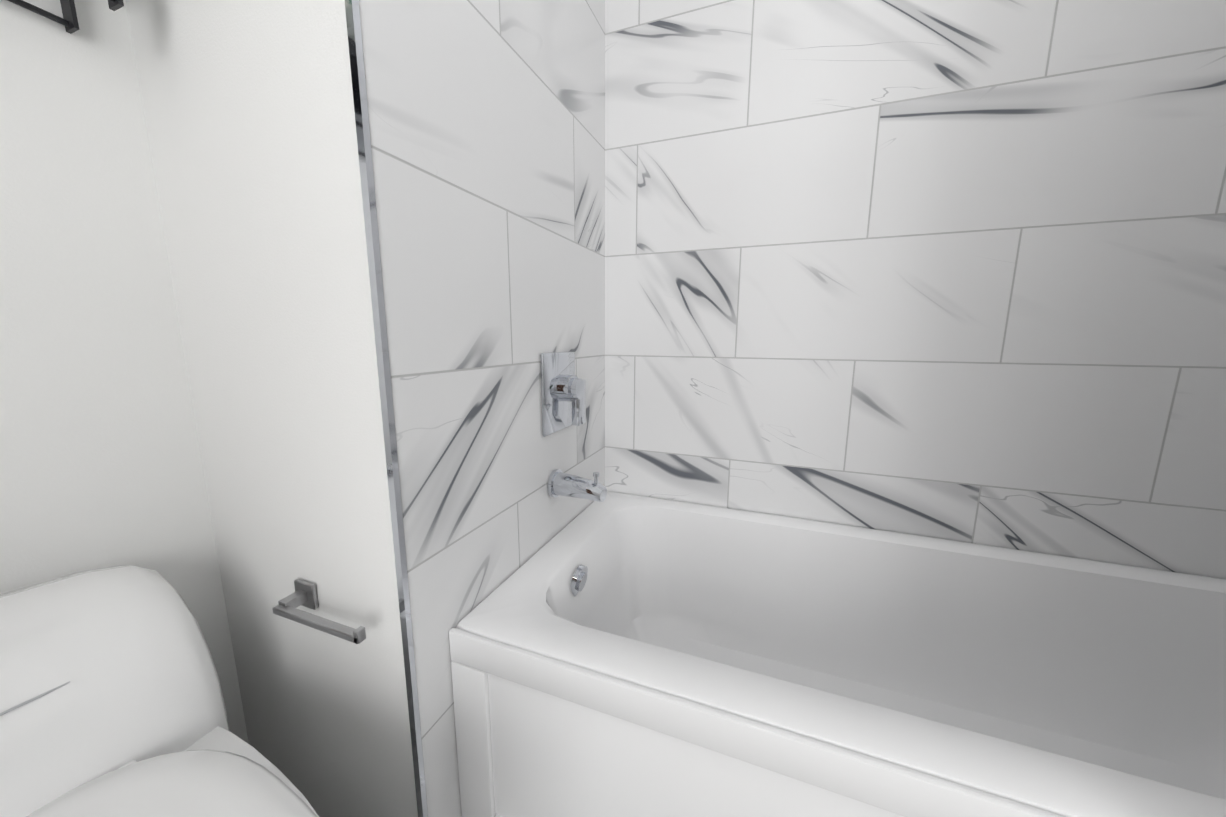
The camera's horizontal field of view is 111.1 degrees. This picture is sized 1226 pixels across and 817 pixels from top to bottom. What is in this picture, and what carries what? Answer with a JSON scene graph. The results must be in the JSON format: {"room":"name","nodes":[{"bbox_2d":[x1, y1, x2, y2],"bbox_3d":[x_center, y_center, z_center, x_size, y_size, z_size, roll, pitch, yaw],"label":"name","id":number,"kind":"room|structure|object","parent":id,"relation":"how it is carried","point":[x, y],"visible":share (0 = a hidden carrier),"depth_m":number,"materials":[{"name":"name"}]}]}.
{"room":"bathroom","nodes":[
{"label":"bathroom","id":0,"kind":"room"},
{"bbox_2d":[0,0,248,743],"bbox_3d":[-1.297,-0.183,-0.425,0.100,2.440,2.550,4,10,21],"label":"wall","id":1,"kind":"structure","parent":0,"point":[101,466],"depth_m":0.67,"materials":[{"name":"white paint"}]},
{"bbox_2d":[7,0,123,33],"bbox_3d":[-0.857,-0.591,0.302,0.152,0.165,0.630,4,10,21],"label":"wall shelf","id":2,"kind":"object","parent":1,"relation":"attached to","point":[69,20],"visible":1,"depth_m":0.61,"materials":[{"name":"black metal"}]},
{"bbox_2d":[125,0,417,816],"bbox_3d":[-0.440,-0.437,1.089,0.600,2.440,0.930,4,10,21],"label":"wall","id":3,"kind":"structure","parent":0,"point":[249,111],"depth_m":0.69,"materials":[{"name":"white paint"}]},
{"bbox_2d":[272,579,365,643],"bbox_3d":[-0.477,0.339,0.698,0.214,0.048,0.054,4,10,21],"label":"toilet paper holder","id":4,"kind":"object","parent":3,"relation":"attached to","point":[304,594],"visible":1,"depth_m":0.69,"materials":[{"name":"silver metal"}]},
{"bbox_2d":[345,0,427,816],"bbox_3d":[-0.325,-0.344,0.549,0.012,2.438,0.010,4,10,21],"label":"trim","id":5,"kind":"structure","parent":3,"relation":"attached to","point":[352,10],"depth_m":0.60,"materials":[{"name":"silver metal"}]},
{"bbox_2d":[359,0,604,816],"bbox_3d":[-0.174,-0.410,0.936,0.008,2.439,0.830,4,10,21],"label":"tiled wall","id":6,"kind":"structure","parent":3,"relation":"attached to","point":[487,126],"depth_m":0.78,"materials":[{"name":"tile"}]},
{"bbox_2d":[540,351,585,436],"bbox_3d":[-0.112,-0.041,1.066,0.062,0.200,0.170,4,10,21],"label":"trim","id":7,"kind":"structure","parent":6,"relation":"attached to","point":[563,389],"depth_m":1.05,"materials":[{"name":"silver metal"}]},
{"bbox_2d":[547,469,606,501],"bbox_3d":[-0.088,0.194,1.063,0.138,0.078,0.072,4,10,21],"label":"tub spout","id":8,"kind":"object","parent":6,"relation":"attached to","point":[560,483],"visible":1,"depth_m":1.04,"materials":[{"name":"silver metal"}]},
{"bbox_3d":[0.452,1.105,-0.383,3.500,0.100,3.480,4,10,21],"label":"floor","id":9,"kind":"structure","parent":0,"visible":0},
{"bbox_2d":[0,565,318,816],"bbox_3d":[-0.543,0.593,0.407,0.776,0.637,0.424,5,11,26],"label":"toilet","id":10,"kind":"object","parent":9,"relation":"on","point":[112,704],"visible":1,"depth_m":0.53,"materials":[{"name":"white ceramic"}]},
{"bbox_2d":[449,492,1225,816],"bbox_3d":[0.623,0.615,0.834,1.682,0.460,0.746,4,10,21],"label":"bathtub","id":11,"kind":"object","parent":9,"relation":"on","point":[613,654],"visible":1,"depth_m":0.91,"materials":[{"name":"white ceramic"}]},
{"bbox_3d":[0.829,-0.425,1.048,1.800,2.440,0.100,4,10,21],"label":"wall","id":12,"kind":"structure","parent":0,"visible":0},
{"bbox_2d":[605,0,1225,578],"bbox_3d":[0.762,-0.420,1.016,1.684,2.439,0.008,4,10,21],"label":"tiled wall","id":13,"kind":"structure","parent":12,"relation":"attached to","point":[953,270],"depth_m":1.02,"materials":[{"name":"tile"}]}
]}

